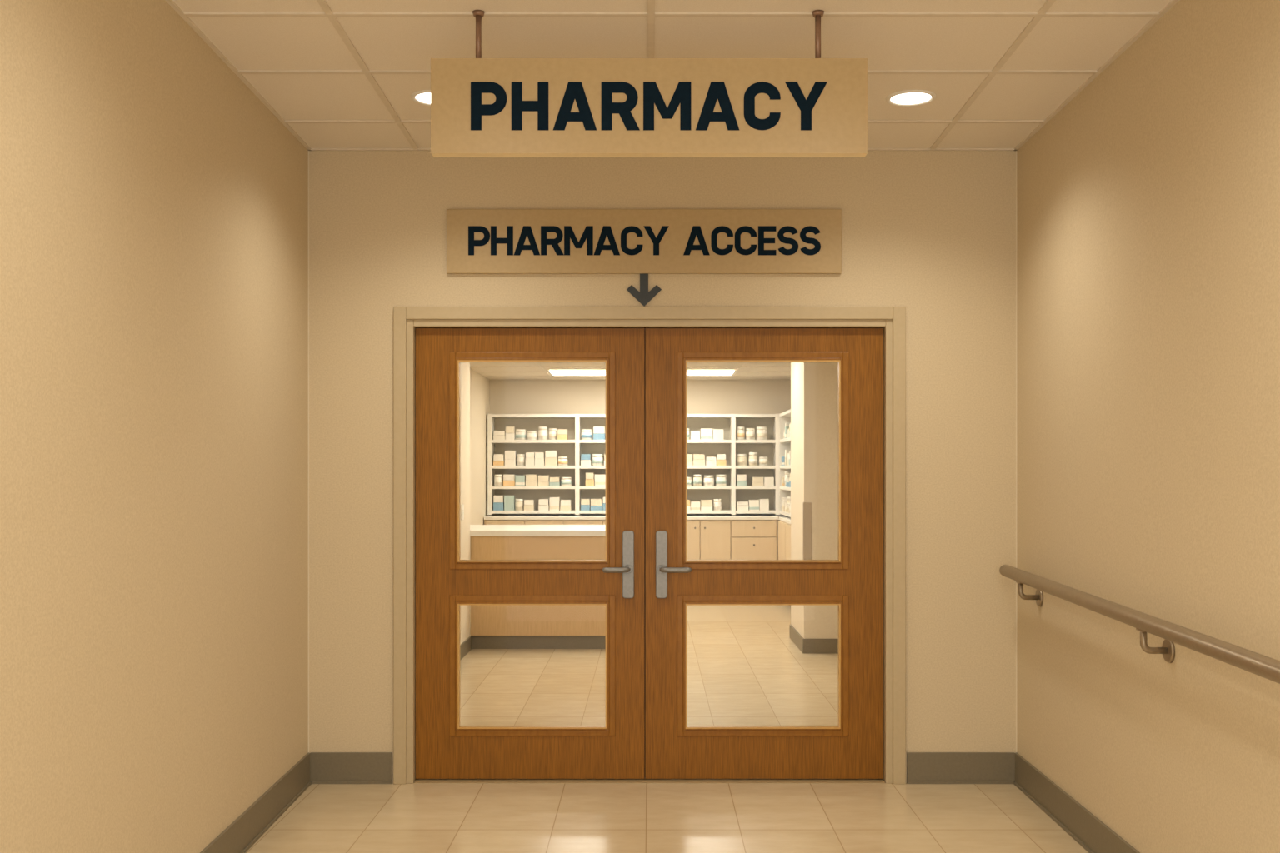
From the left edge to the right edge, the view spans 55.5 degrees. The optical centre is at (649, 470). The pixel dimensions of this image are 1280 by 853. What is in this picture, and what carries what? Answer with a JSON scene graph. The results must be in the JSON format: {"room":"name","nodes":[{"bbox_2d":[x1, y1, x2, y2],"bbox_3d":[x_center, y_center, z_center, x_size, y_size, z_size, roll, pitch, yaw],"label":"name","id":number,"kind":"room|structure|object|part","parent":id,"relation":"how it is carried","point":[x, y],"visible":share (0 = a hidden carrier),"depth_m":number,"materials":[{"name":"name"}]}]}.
{"room":"hospital corridor","nodes":[
{"label":"hospital corridor","id":0,"kind":"room"},
{"bbox_2d":[0,0,308,852],"bbox_3d":[-1.552,-0.071,2.625,0.140,3.022,5.957,0,0,-2],"label":"wall","id":1,"kind":"structure","parent":0,"point":[154,209],"depth_m":3.62,"materials":[{"name":"beige paint"}]},
{"bbox_2d":[200,752,311,852],"bbox_3d":[-1.472,1.369,2.625,0.020,0.142,5.954,0,0,-2],"label":"baseboard","id":2,"kind":"structure","parent":1,"relation":"attached to","point":[248,827],"depth_m":4.84,"materials":[{"name":"rubber"}]},
{"bbox_2d":[460,362,469,644],"bbox_3d":[-1.657,0.140,7.755,0.420,2.600,4.030,0,0,0],"label":"wall","id":3,"kind":"structure","parent":0,"point":[465,367],"depth_m":9.53,"materials":[{"name":"paint"}]},
{"bbox_2d":[461,504,464,519],"bbox_3d":[-1.440,0.320,9.360,0.013,0.120,0.080,0,0,0],"label":"light switch","id":4,"kind":"object","parent":3,"relation":"attached to","point":[462,505],"visible":1,"depth_m":9.35,"materials":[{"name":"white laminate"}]},
{"bbox_2d":[460,636,471,659],"bbox_3d":[-1.442,1.385,7.755,0.010,0.110,4.030,0,0,0],"label":"baseboard","id":5,"kind":"structure","parent":3,"relation":"attached to","point":[466,647],"depth_m":9.50,"materials":[{"name":"rubber"}]},
{"bbox_2d":[470,369,489,524],"bbox_3d":[-1.915,0.140,11.960,0.100,2.600,4.380,0,0,0],"label":"wall","id":6,"kind":"structure","parent":0,"point":[479,384],"depth_m":13.24,"materials":[{"name":"paint"}]},
{"bbox_2d":[470,362,790,379],"bbox_3d":[-0.037,-1.098,9.945,3.655,0.084,8.410,0,0,0],"label":"ceiling","id":7,"kind":"structure","parent":0,"point":[492,371],"depth_m":12.72,"materials":[{"name":"beige paint"}]},
{"bbox_2d":[546,370,605,375],"bbox_3d":[-0.605,-1.052,13.085,0.970,0.007,0.630,0,0,0],"label":"ceiling light panel","id":8,"kind":"object","parent":7,"relation":"in","point":[552,372],"depth_m":13.04,"materials":[{"name":"white plastic"}]},
{"bbox_2d":[686,370,737,375],"bbox_3d":[0.425,-1.052,13.085,0.990,0.007,0.630,0,0,0],"label":"ceiling light panel","id":9,"kind":"object","parent":7,"relation":"in","point":[688,372],"depth_m":13.04,"materials":[{"name":"white plastic"}]},
{"bbox_2d":[490,380,790,559],"bbox_3d":[-0.037,0.140,14.200,3.855,2.600,0.100,0,0,0],"label":"wall","id":10,"kind":"structure","parent":0,"point":[507,397],"depth_m":14.15,"materials":[{"name":"paint"}]},
{"bbox_2d":[309,150,1015,783],"bbox_3d":[0.000,-0.071,5.670,4.800,3.022,0.140,0,0,0],"label":"wall","id":11,"kind":"structure","parent":0,"point":[932,234],"depth_m":5.60,"materials":[{"name":"beige paint"}]},
{"bbox_2d":[415,328,644,779],"bbox_3d":[-0.556,0.384,5.616,1.060,2.088,0.119,0,0,0],"label":"door","id":12,"kind":"structure","parent":11,"relation":"in","point":[439,755],"depth_m":5.63,"materials":[{"name":"brown wood"}]},
{"bbox_2d":[450,352,614,569],"bbox_3d":[-0.544,-0.046,5.651,0.767,1.006,0.059,0,0,0],"label":"glazing moulding","id":13,"kind":"object","parent":12,"relation":"attached to","point":[454,357],"visible":0.84,"depth_m":5.62,"materials":[{"name":"brown wood"}]},
{"bbox_2d":[457,360,606,561],"bbox_3d":[-0.544,-0.044,5.639,0.689,0.932,0.042,0,0,0],"label":"bead","id":14,"kind":"object","parent":13,"relation":"attached to","point":[459,362],"depth_m":5.62},
{"bbox_2d":[450,595,614,735],"bbox_3d":[-0.544,0.903,5.651,0.767,0.651,0.059,0,0,0],"label":"glazing moulding","id":15,"kind":"object","parent":12,"relation":"attached to","point":[609,601],"visible":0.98,"depth_m":5.62,"materials":[{"name":"brown wood"}]},
{"bbox_2d":[457,604,606,729],"bbox_3d":[-0.544,0.905,5.639,0.689,0.577,0.042,0,0,0],"label":"bead","id":16,"kind":"object","parent":15,"relation":"attached to","point":[458,605],"depth_m":5.62},
{"bbox_3d":[-0.149,0.456,5.587,0.139,0.042,0.062,0,0,0],"label":"handle","id":17,"kind":"part","parent":12,"relation":"part of","materials":[{"name":"silver metal"}]},
{"bbox_3d":[-0.149,0.456,5.587,0.139,0.042,0.062,0,0,0],"label":"lever","id":18,"kind":"part","parent":12,"relation":"part of","materials":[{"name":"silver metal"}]},
{"bbox_2d":[622,530,634,598],"bbox_3d":[-0.100,0.434,5.624,0.054,0.313,0.013,0,0,0],"label":"plate","id":19,"kind":"object","parent":12,"relation":"attached to","point":[627,536],"depth_m":5.62,"materials":[{"name":"silver metal"}]},
{"bbox_2d":[644,327,645,779],"bbox_3d":[-0.027,0.382,5.657,0.012,2.092,0.047,0,0,0],"label":"astragal","id":20,"kind":"object","parent":12,"relation":"attached to","point":[644,327],"visible":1,"depth_m":5.63,"materials":[{"name":"brown wood"}]},
{"bbox_2d":[446,209,841,274],"bbox_3d":[-0.027,-1.054,5.587,1.813,0.294,0.026,0,0,0],"label":"wall sign","id":21,"kind":"object","parent":11,"relation":"attached to","point":[479,241],"visible":1,"depth_m":5.58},
{"bbox_2d":[626,273,661,306],"bbox_3d":[-0.027,-0.832,5.594,0.161,0.152,0.012,0,0,0],"label":"arrow sign","id":22,"kind":"object","parent":11,"relation":"attached to","point":[643,297],"visible":1,"depth_m":5.59,"materials":[{"name":"plastic"}]},
{"bbox_2d":[393,306,905,784],"bbox_3d":[-0.002,0.343,5.669,2.352,2.194,0.182,0,0,0],"label":"door frame","id":23,"kind":"structure","parent":11,"relation":"attached to","point":[406,319],"depth_m":5.58,"materials":[{"name":"paint"}]},
{"bbox_2d":[310,752,1014,784],"bbox_3d":[0.058,1.369,5.590,3.240,0.142,0.020,0,0,0],"label":"baseboard","id":24,"kind":"structure","parent":11,"relation":"attached to","point":[325,767],"depth_m":5.59,"materials":[{"name":"rubber"}]},
{"bbox_2d":[308,150,1016,752],"bbox_3d":[0.058,-0.088,5.598,3.264,2.772,0.004,0,0,0],"label":"bead","id":25,"kind":"object","parent":11,"relation":"attached to","point":[308,151],"visible":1,"depth_m":5.60},
{"bbox_2d":[645,328,883,779],"bbox_3d":[0.530,0.384,5.616,1.102,2.088,0.119,0,0,0],"label":"door","id":26,"kind":"structure","parent":11,"relation":"in","point":[859,754],"depth_m":5.63,"materials":[{"name":"brown wood"}]},
{"bbox_2d":[655,530,667,598],"bbox_3d":[0.054,0.434,5.624,0.054,0.313,0.013,0,0,0],"label":"plate","id":27,"kind":"object","parent":26,"relation":"attached to","point":[661,536],"depth_m":5.62,"materials":[{"name":"silver metal"}]},
{"bbox_3d":[0.112,0.456,5.587,0.158,0.042,0.062,0,0,0],"label":"handle","id":28,"kind":"part","parent":26,"relation":"part of","materials":[{"name":"silver metal"}]},
{"bbox_3d":[0.112,0.456,5.587,0.158,0.042,0.062,0,0,0],"label":"lever","id":29,"kind":"part","parent":26,"relation":"part of","materials":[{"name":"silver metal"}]},
{"bbox_2d":[677,352,848,569],"bbox_3d":[0.523,-0.046,5.651,0.794,1.006,0.059,0,0,0],"label":"glazing moulding","id":30,"kind":"object","parent":26,"relation":"attached to","point":[682,357],"visible":0.9,"depth_m":5.62,"materials":[{"name":"brown wood"}]},
{"bbox_2d":[685,360,840,561],"bbox_3d":[0.523,-0.044,5.639,0.716,0.932,0.042,0,0,0],"label":"bead","id":31,"kind":"object","parent":30,"relation":"attached to","point":[687,361],"depth_m":5.62},
{"bbox_2d":[677,595,848,735],"bbox_3d":[0.523,0.903,5.651,0.794,0.651,0.059,0,0,0],"label":"glazing moulding","id":32,"kind":"object","parent":26,"relation":"attached to","point":[682,601],"visible":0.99,"depth_m":5.62,"materials":[{"name":"brown wood"}]},
{"bbox_2d":[685,604,840,729],"bbox_3d":[0.523,0.905,5.639,0.716,0.577,0.042,0,0,0],"label":"bead","id":33,"kind":"object","parent":32,"relation":"attached to","point":[839,605],"depth_m":5.62},
{"bbox_2d":[245,605,1088,852],"bbox_3d":[0.000,1.490,6.975,4.800,0.100,14.650,0,0,0],"label":"floor","id":34,"kind":"structure","parent":0,"point":[744,667],"depth_m":5.30,"materials":[{"name":"tile"}]},
{"bbox_2d":[470,525,605,649],"bbox_3d":[-0.980,0.961,10.296,1.760,0.958,1.048,0,0,0],"label":"counter","id":35,"kind":"object","parent":34,"relation":"on","point":[491,627],"depth_m":9.79,"materials":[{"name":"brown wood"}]},
{"bbox_2d":[484,515,779,559],"bbox_3d":[-0.207,0.978,13.849,3.295,0.925,0.582,0,0,0],"label":"base cabinet","id":36,"kind":"object","parent":34,"relation":"on","point":[708,537],"visible":0.27,"depth_m":13.58,"materials":[{"name":"brown wood"}]},
{"bbox_2d":[487,414,779,514],"bbox_3d":[-0.184,-0.071,13.954,3.319,1.151,0.313,0,0,0],"label":"shelving unit","id":37,"kind":"object","parent":36,"relation":"on","point":[537,463],"visible":0.71,"depth_m":13.83,"materials":[{"name":"white laminate"}]},
{"bbox_2d":[414,779,884,783],"bbox_3d":[-0.002,1.437,5.652,2.167,0.006,0.115,0,0,0],"label":"threshold","id":38,"kind":"object","parent":34,"relation":"on","point":[417,781],"visible":0.64,"depth_m":5.61,"materials":[{"name":"paint"}]},
{"bbox_2d":[778,516,790,559],"bbox_3d":[1.609,0.978,12.092,0.359,0.925,2.985,0,0,0],"label":"base cabinet","id":39,"kind":"object","parent":34,"relation":"on","point":[784,524],"visible":0.1,"depth_m":12.96,"materials":[{"name":"brown wood"}]},
{"bbox_2d":[779,409,790,517],"bbox_3d":[1.629,-0.071,12.187,0.323,1.151,3.207,0,0,0],"label":"shelving unit","id":40,"kind":"object","parent":39,"relation":"on","point":[784,417],"visible":0.11,"depth_m":13.55,"materials":[{"name":"white laminate"}]},
{"bbox_2d":[172,0,1171,148],"bbox_3d":[0.058,-1.522,2.625,3.264,0.080,5.950,0,0,0],"label":"ceiling","id":41,"kind":"structure","parent":0,"point":[248,43],"depth_m":4.24,"materials":[{"name":"tile"}]},
{"bbox_2d":[410,90,430,105],"bbox_3d":[-0.850,-1.478,4.825,0.196,0.009,0.196,0,0,0],"label":"recessed light","id":42,"kind":"object","parent":41,"relation":"in","point":[423,97],"visible":0.34,"depth_m":4.81,"materials":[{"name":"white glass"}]},
{"bbox_2d":[430,10,867,157],"bbox_3d":[-0.003,-1.250,3.923,1.401,0.462,0.053,0,0,0],"label":"sign","id":43,"kind":"object","parent":41,"relation":"hanging from","point":[817,107],"visible":1,"depth_m":3.90,"materials":[{"name":"brown metal"}]},
{"bbox_3d":[-0.554,-1.403,3.925,0.040,0.158,0.040,0,0,0],"label":"hanger rod","id":44,"kind":"part","parent":43,"relation":"part of","materials":[{"name":"brown metal"}]},
{"bbox_3d":[0.543,-1.403,3.925,0.040,0.158,0.040,0,0,0],"label":"hanger rod","id":45,"kind":"part","parent":43,"relation":"part of","materials":[{"name":"brown metal"}]},
{"bbox_2d":[165,0,1179,150],"bbox_3d":[0.058,-1.478,2.625,3.264,0.008,5.950,0,0,0],"label":"grid","id":46,"kind":"object","parent":41,"relation":"attached to","point":[651,14],"depth_m":4.19,"materials":[{"name":"beige metal"}]},
{"bbox_2d":[885,90,935,106],"bbox_3d":[1.036,-1.478,4.825,0.196,0.009,0.196,0,0,0],"label":"recessed light","id":47,"kind":"object","parent":41,"relation":"in","point":[907,97],"visible":1,"depth_m":4.82,"materials":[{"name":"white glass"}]},
{"bbox_2d":[790,362,838,639],"bbox_3d":[1.502,0.190,10.030,0.575,2.500,0.900,0,0,0],"label":"wall column","id":48,"kind":"structure","parent":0,"point":[814,386],"depth_m":9.58,"materials":[{"name":"paint"}]},
{"bbox_2d":[802,502,811,559],"bbox_3d":[1.242,0.570,9.602,0.066,0.640,0.056,0,0,0],"label":"guard","id":49,"kind":"object","parent":48,"relation":"attached to","point":[807,507],"visible":0.64,"depth_m":9.57,"materials":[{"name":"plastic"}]},
{"bbox_2d":[789,624,838,653],"bbox_3d":[1.496,1.383,10.024,0.587,0.115,0.912,0,0,0],"label":"baseboard","id":50,"kind":"structure","parent":48,"relation":"attached to","point":[805,646],"depth_m":9.57,"materials":[{"name":"rubber"}]},
{"bbox_2d":[1016,0,1279,852],"bbox_3d":[1.709,-0.071,2.625,0.140,3.022,5.953,0,0,1],"label":"wall","id":51,"kind":"structure","parent":0,"point":[1148,204],"depth_m":3.96,"materials":[{"name":"beige paint"}]},
{"bbox_2d":[1013,752,1139,852],"bbox_3d":[1.629,1.369,2.625,0.020,0.142,5.951,0,0,1],"label":"baseboard","id":52,"kind":"structure","parent":51,"relation":"attached to","point":[1092,834],"depth_m":4.85,"materials":[{"name":"rubber"}]},
{"bbox_2d":[999,565,1279,684],"bbox_3d":[1.585,0.550,2.725,0.112,0.253,5.553,0,0,1],"label":"handrail","id":53,"kind":"object","parent":51,"relation":"attached to","point":[1267,667],"visible":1,"depth_m":3.84,"materials":[{"name":"brown wood"}]}
]}

